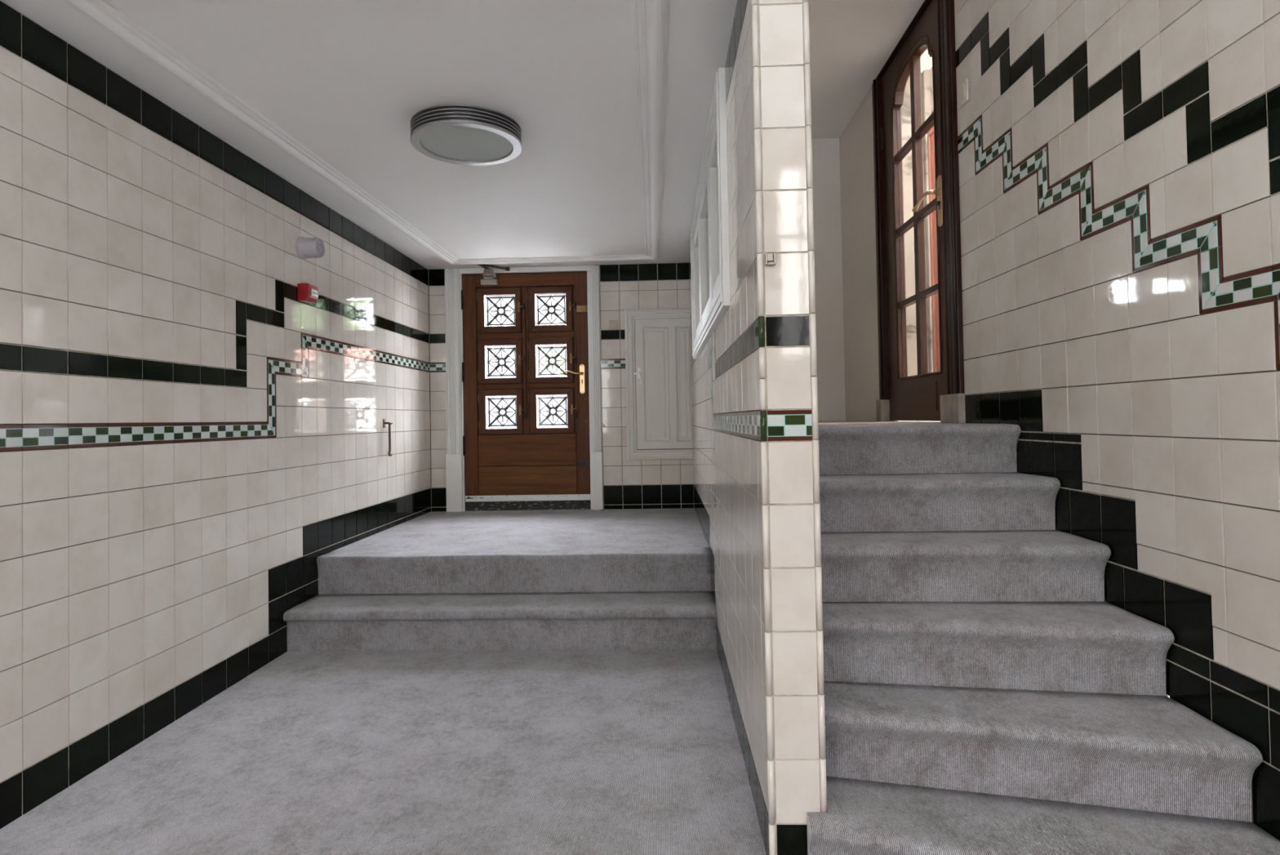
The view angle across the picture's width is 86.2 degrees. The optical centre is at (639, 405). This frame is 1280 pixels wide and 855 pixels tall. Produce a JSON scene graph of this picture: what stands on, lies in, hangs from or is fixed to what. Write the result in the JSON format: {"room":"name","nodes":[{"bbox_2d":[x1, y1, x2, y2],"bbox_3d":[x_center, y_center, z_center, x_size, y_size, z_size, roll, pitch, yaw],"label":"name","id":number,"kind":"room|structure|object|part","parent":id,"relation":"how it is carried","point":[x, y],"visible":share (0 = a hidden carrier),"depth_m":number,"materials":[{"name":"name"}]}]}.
{"room":"building entrance hall","nodes":[
{"label":"building entrance hall","id":0,"kind":"room"},
{"bbox_2d":[0,0,431,828],"bbox_3d":[-1.984,-0.410,2.052,0.209,3.373,7.614,-1,-1,2],"label":"wall","id":1,"kind":"structure","parent":0,"point":[184,436],"depth_m":2.62,"materials":[{"name":"tile"}]},
{"bbox_2d":[297,283,318,303],"bbox_3d":[-1.791,-0.608,3.694,0.072,0.093,0.096,-1,-1,2],"label":"fire alarm","id":2,"kind":"object","parent":1,"relation":"attached to","point":[308,293],"visible":1,"depth_m":3.65,"materials":[{"name":"red plastic"}]},
{"bbox_3d":[-1.757,-0.610,3.693,0.002,0.035,0.064,-1,-1,2],"label":"break panel","id":3,"kind":"part","parent":2,"relation":"part of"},
{"bbox_2d":[295,236,324,259],"bbox_3d":[-1.778,-0.854,3.698,0.106,0.118,0.118,-1,-1,2],"label":"fire alarm","id":4,"kind":"object","parent":1,"relation":"attached to","point":[306,247],"visible":1,"depth_m":3.66,"materials":[{"name":"white plastic"}]},
{"bbox_2d":[382,418,392,456],"bbox_3d":[-1.748,0.219,4.747,0.061,0.258,0.033,-1,-1,-8],"label":"wall hook","id":5,"kind":"object","parent":1,"relation":"attached to","point":[384,422],"visible":1,"depth_m":4.74,"materials":[{"name":"metal"}]},
{"bbox_3d":[-1.735,0.233,4.750,0.018,0.230,0.033,-1,-1,24],"label":"rod","id":6,"kind":"part","parent":5,"relation":"part of","materials":[{"name":"metal"}]},
{"bbox_2d":[1,0,737,269],"bbox_3d":[-0.740,-1.214,3.738,2.202,0.040,3.875,-1,-1,2],"label":"ceiling","id":7,"kind":"structure","parent":0,"point":[347,80],"depth_m":2.67,"materials":[{"name":"paint"}]},
{"bbox_2d":[64,0,668,265],"bbox_3d":[-0.750,-1.182,3.666,1.790,0.028,3.571,-1,-1,2],"label":"trim","id":8,"kind":"structure","parent":7,"relation":"attached to","point":[650,16],"depth_m":2.77,"materials":[{"name":"paint"}]},
{"bbox_2d":[409,104,522,165],"bbox_3d":[-0.754,-1.170,2.984,0.472,0.074,0.472,-1,-1,2],"label":"ceiling light","id":9,"kind":"object","parent":7,"relation":"attached to","point":[455,134],"visible":1,"depth_m":2.90,"materials":[{"name":"metal"}]},
{"bbox_2d":[420,126,512,160],"bbox_3d":[-0.753,-1.141,2.983,0.390,0.001,0.390,-1,-1,2],"label":"diffuser","id":10,"kind":"object","parent":9,"relation":"attached to","point":[437,143],"depth_m":2.97,"materials":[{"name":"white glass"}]},
{"bbox_2d":[0,648,766,854],"bbox_3d":[-0.215,1.198,0.809,3.365,0.048,5.312,-1,-1,2],"label":"floor","id":11,"kind":"structure","parent":0,"point":[605,751],"depth_m":2.30,"materials":[{"name":"grey carpet"}]},
{"bbox_2d":[283,546,716,650],"bbox_3d":[-0.706,1.027,3.674,2.188,0.418,0.523,-1,-1,2],"label":"staircase","id":12,"kind":"structure","parent":11,"relation":"on","point":[595,598],"depth_m":3.57,"materials":[{"name":"grey carpet"}]},
{"bbox_2d":[806,423,1279,854],"bbox_3d":[0.949,0.623,2.111,1.050,1.109,1.592,-1,-1,2],"label":"staircase","id":13,"kind":"structure","parent":11,"relation":"on","point":[984,694],"depth_m":1.93,"materials":[{"name":"grey carpet"}]},
{"bbox_2d":[333,507,708,551],"bbox_3d":[-0.668,0.864,4.787,2.192,0.048,1.697,-1,-1,2],"label":"floor","id":14,"kind":"structure","parent":0,"point":[676,526],"depth_m":4.56,"materials":[{"name":"grey carpet"}]},
{"bbox_2d":[427,262,693,511],"bbox_3d":[-0.653,-0.159,5.726,2.197,2.190,0.153,-1,-1,2],"label":"wall","id":15,"kind":"structure","parent":0,"point":[627,483],"depth_m":5.64,"materials":[{"name":"tile"}]},
{"bbox_2d":[444,264,603,511],"bbox_3d":[-0.966,-0.145,5.604,1.290,2.016,0.339,-1,-1,2],"label":"door","id":16,"kind":"structure","parent":15,"relation":"in","point":[527,466],"depth_m":5.66,"materials":[{"name":"brown wood"}]},
{"bbox_3d":[-1.224,-1.131,5.603,0.304,0.027,0.120,0,-1,-40],"label":"closer arm","id":17,"kind":"part","parent":16,"relation":"part of","materials":[{"name":"metal"}]},
{"bbox_3d":[-1.168,-0.794,5.694,0.361,0.372,0.035,-1,-1,2],"label":"window sash","id":18,"kind":"part","parent":16,"relation":"part of","materials":[{"name":"brown wood"}]},
{"bbox_3d":[-1.161,-0.373,5.687,0.361,0.375,0.035,-1,-1,2],"label":"window sash","id":19,"kind":"part","parent":16,"relation":"part of","materials":[{"name":"brown wood"}]},
{"bbox_2d":[486,295,515,325],"bbox_3d":[-1.161,-0.794,5.723,0.251,0.251,0.033,-1,-1,2],"label":"grille","id":20,"kind":"object","parent":16,"relation":"attached to","point":[504,308],"depth_m":5.72,"materials":[{"name":"metal"}]},
{"bbox_3d":[-1.153,0.048,5.679,0.361,0.369,0.035,-1,-1,2],"label":"window sash","id":21,"kind":"part","parent":16,"relation":"part of","materials":[{"name":"brown wood"}]},
{"bbox_2d":[487,346,515,377],"bbox_3d":[-1.153,-0.368,5.715,0.251,0.251,0.033,-1,-1,2],"label":"grille","id":22,"kind":"object","parent":16,"relation":"attached to","point":[508,355],"depth_m":5.71,"materials":[{"name":"metal"}]},
{"bbox_2d":[487,396,516,426],"bbox_3d":[-1.146,0.050,5.707,0.251,0.251,0.033,-1,-1,2],"label":"grille","id":23,"kind":"object","parent":16,"relation":"attached to","point":[496,406],"depth_m":5.70,"materials":[{"name":"metal"}]},
{"bbox_3d":[-0.954,-0.370,5.655,0.018,0.950,0.018,-1,-1,2],"label":"rod","id":24,"kind":"part","parent":16,"relation":"part of","materials":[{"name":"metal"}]},
{"bbox_3d":[-0.953,-0.371,5.669,0.018,0.912,0.024,-1,-1,2],"label":"locking rod","id":25,"kind":"part","parent":16,"relation":"part of","materials":[{"name":"brown wood"}]},
{"bbox_3d":[-0.925,0.826,5.701,1.046,0.077,0.107,-1,-1,2],"label":"sill","id":26,"kind":"part","parent":16,"relation":"part of","materials":[{"name":"black stone"}]},
{"bbox_3d":[-0.744,-0.801,5.680,0.366,0.372,0.035,-1,-1,2],"label":"window sash","id":27,"kind":"part","parent":16,"relation":"part of","materials":[{"name":"brown wood"}]},
{"bbox_2d":[536,294,565,324],"bbox_3d":[-0.738,-0.802,5.708,0.250,0.250,0.033,-1,-1,2],"label":"grille","id":28,"kind":"object","parent":16,"relation":"attached to","point":[557,304],"depth_m":5.70,"materials":[{"name":"metal"}]},
{"bbox_3d":[-0.736,-0.381,5.672,0.366,0.375,0.035,-1,-1,2],"label":"window sash","id":29,"kind":"part","parent":16,"relation":"part of","materials":[{"name":"brown wood"}]},
{"bbox_2d":[537,345,566,376],"bbox_3d":[-0.731,-0.376,5.700,0.250,0.250,0.033,-1,-1,2],"label":"grille","id":30,"kind":"object","parent":16,"relation":"attached to","point":[539,348],"depth_m":5.69,"materials":[{"name":"metal"}]},
{"bbox_3d":[-0.729,0.040,5.664,0.366,0.369,0.035,-1,-1,2],"label":"window sash","id":31,"kind":"part","parent":16,"relation":"part of","materials":[{"name":"brown wood"}]},
{"bbox_2d":[537,395,567,426],"bbox_3d":[-0.723,0.043,5.693,0.250,0.250,0.033,-1,-1,2],"label":"grille","id":32,"kind":"object","parent":16,"relation":"attached to","point":[565,397],"depth_m":5.69,"materials":[{"name":"metal"}]},
{"bbox_3d":[-0.542,-0.273,5.613,0.154,0.039,0.061,-1,-1,2],"label":"lever","id":33,"kind":"part","parent":16,"relation":"part of","materials":[{"name":"gold metal"}]},
{"bbox_3d":[-0.528,-0.379,5.648,0.018,0.912,0.011,-1,-1,2],"label":"locking rod","id":34,"kind":"part","parent":16,"relation":"part of","materials":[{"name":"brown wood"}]},
{"bbox_3d":[-0.528,-0.378,5.641,0.018,0.950,0.018,-1,-1,2],"label":"rod","id":35,"kind":"part","parent":16,"relation":"part of","materials":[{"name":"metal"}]},
{"bbox_3d":[-0.481,-0.803,5.652,0.090,0.056,0.012,-1,-1,2],"label":"latch plate","id":36,"kind":"part","parent":16,"relation":"part of","materials":[{"name":"gold metal"}]},
{"bbox_3d":[-0.477,-0.223,5.643,0.043,0.243,0.006,-1,-1,2],"label":"handle","id":37,"kind":"part","parent":16,"relation":"part of","materials":[{"name":"gold metal"}]},
{"bbox_3d":[-0.465,0.472,5.628,0.096,0.061,0.013,-1,-1,2],"label":"lock plate","id":38,"kind":"part","parent":16,"relation":"part of","materials":[{"name":"metal"}]},
{"bbox_2d":[608,320,617,329],"bbox_3d":[-0.217,-0.667,5.636,0.074,0.080,0.018,-1,-1,2],"label":"light switch","id":39,"kind":"object","parent":15,"relation":"attached to","point":[613,324],"visible":1,"depth_m":5.63,"materials":[{"name":"beige plastic"}]},
{"bbox_2d":[624,307,693,459],"bbox_3d":[0.153,-0.181,5.623,0.540,1.238,0.096,-1,-1,2],"label":"cabinet door","id":40,"kind":"structure","parent":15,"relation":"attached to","point":[660,346],"depth_m":5.61,"materials":[{"name":"paint"}]},
{"bbox_3d":[-0.014,-0.245,5.601,0.078,0.142,0.038,-1,-1,2],"label":"cupboard handle","id":41,"kind":"part","parent":40,"relation":"part of","materials":[{"name":"white metal"}]},
{"bbox_2d":[688,0,826,854],"bbox_3d":[0.432,-0.427,3.680,0.160,3.381,3.882,-1,-1,2],"label":"wall","id":42,"kind":"structure","parent":0,"point":[754,387],"depth_m":1.75,"materials":[{"name":"tile"}]},
{"bbox_2d":[689,67,730,359],"bbox_3d":[0.416,-0.780,3.612,0.201,0.872,2.264,-1,-1,2],"label":"window","id":43,"kind":"structure","parent":42,"relation":"in","point":[709,254],"depth_m":3.11,"materials":[{"name":"white paint"}]},
{"bbox_3d":[0.369,-0.801,3.582,0.003,0.565,0.669,-1,-1,2],"label":"pane","id":44,"kind":"part","parent":43,"relation":"part of","materials":[{"name":"clear glass"}]},
{"bbox_3d":[0.347,-0.813,2.888,0.003,0.565,0.458,-1,-1,2],"label":"pane","id":45,"kind":"part","parent":43,"relation":"part of","materials":[{"name":"clear glass"}]},
{"bbox_2d":[764,253,775,266],"bbox_3d":[0.330,-0.372,1.736,0.026,0.032,0.016,-1,-1,2],"label":"clip","id":46,"kind":"object","parent":42,"relation":"attached to","point":[768,256],"visible":1,"depth_m":1.73,"materials":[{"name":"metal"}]},
{"bbox_2d":[812,137,845,421],"bbox_3d":[1.140,-0.943,5.315,1.180,2.298,0.160,-1,-1,2],"label":"wall","id":47,"kind":"structure","parent":0,"point":[825,152],"depth_m":5.22,"materials":[{"name":"white paint"}]},
{"bbox_2d":[808,0,924,138],"bbox_3d":[-0.172,-2.107,1.723,3.509,0.040,7.184,-1,-1,2],"label":"ceiling","id":48,"kind":"structure","parent":0,"point":[851,42],"depth_m":3.97,"materials":[{"name":"paint"}]},
{"bbox_2d":[818,420,973,426],"bbox_3d":[1.102,0.679,4.056,1.130,1.158,2.307,-1,-1,2],"label":"floor","id":49,"kind":"structure","parent":0,"point":[842,423],"depth_m":3.39,"materials":[{"name":"grey carpet"}]},
{"bbox_2d":[901,70,933,376],"bbox_3d":[2.042,-1.449,5.813,0.928,3.232,0.176,-1,-1,2],"label":"wall","id":50,"kind":"structure","parent":0,"point":[907,167],"depth_m":5.78,"materials":[{"name":"beige paint"}]},
{"bbox_2d":[920,49,932,73],"bbox_3d":[1.947,-2.869,4.272,0.928,0.064,3.184,-1,-1,2],"label":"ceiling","id":51,"kind":"structure","parent":0,"point":[926,61],"depth_m":5.61,"materials":[{"name":"paint"}]},
{"bbox_2d":[929,66,933,114],"bbox_3d":[2.451,-1.486,4.230,0.096,3.232,3.120,-1,-1,2],"label":"wall","id":52,"kind":"structure","parent":0,"point":[931,69],"depth_m":5.71,"materials":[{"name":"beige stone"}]},
{"bbox_2d":[927,125,940,372],"bbox_3d":[2.434,-1.105,5.469,0.038,2.411,0.456,-1,-1,2],"label":"door","id":53,"kind":"structure","parent":52,"relation":"in","point":[931,143],"depth_m":5.66,"materials":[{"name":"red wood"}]},
{"bbox_2d":[839,0,1279,839],"bbox_3d":[1.543,-0.468,1.970,0.206,3.386,7.856,-1,-1,2],"label":"wall","id":54,"kind":"structure","parent":0,"point":[1119,160],"depth_m":1.99,"materials":[{"name":"tile"}]},
{"bbox_2d":[871,0,965,422],"bbox_3d":[1.529,-0.994,3.781,0.166,2.170,1.222,-1,-1,2],"label":"door","id":55,"kind":"structure","parent":54,"relation":"in","point":[936,396],"depth_m":3.75,"materials":[{"name":"brown wood"}]},
{"bbox_3d":[1.453,-1.056,3.523,0.062,0.062,0.239,-1,-1,-12],"label":"lever","id":56,"kind":"part","parent":55,"relation":"part of","materials":[{"name":"gold metal"}]},
{"bbox_3d":[1.503,-1.026,3.426,0.007,0.256,0.064,-1,-1,2],"label":"handle","id":57,"kind":"part","parent":55,"relation":"part of","materials":[{"name":"gold metal"}]},
{"bbox_2d":[956,78,968,109],"bbox_3d":[1.460,-1.412,3.099,0.018,0.096,0.096,-1,-1,2],"label":"light switch","id":58,"kind":"object","parent":54,"relation":"attached to","point":[962,92],"visible":1,"depth_m":3.08,"materials":[{"name":"beige plastic"}]},
{"label":"outside","id":59,"kind":"structure","parent":0,"visible":0},
{"bbox_3d":[0.546,1.098,1.969,33.600,0.552,70.400,-1,-1,2],"label":"ground","id":60,"kind":"structure","parent":59,"visible":0},
{"bbox_2d":[484,293,566,372],"bbox_3d":[-4.199,-1.861,23.645,8.000,6.331,4.320,-1,-1,2],"label":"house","id":61,"kind":"structure","parent":60,"relation":"on","point":[544,299],"depth_m":21.71,"materials":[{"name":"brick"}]},
{"bbox_3d":[-4.271,-2.066,21.678,0.704,0.992,0.008,-1,-1,2],"label":"pane","id":62,"kind":"part","parent":61,"relation":"part of","materials":[{"name":"brown wood"}]},
{"bbox_3d":[-2.736,-2.094,21.624,0.704,0.992,0.008,-1,-1,2],"label":"pane","id":63,"kind":"part","parent":61,"relation":"part of","materials":[{"name":"brown wood"}]},
{"bbox_2d":[511,351,566,376],"bbox_3d":[-2.702,-0.198,19.385,1.975,2.808,1.960,-1,-1,2],"label":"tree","id":64,"kind":"object","parent":60,"relation":"on","point":[562,366],"visible":0.12,"depth_m":19.05,"materials":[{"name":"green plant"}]}
]}

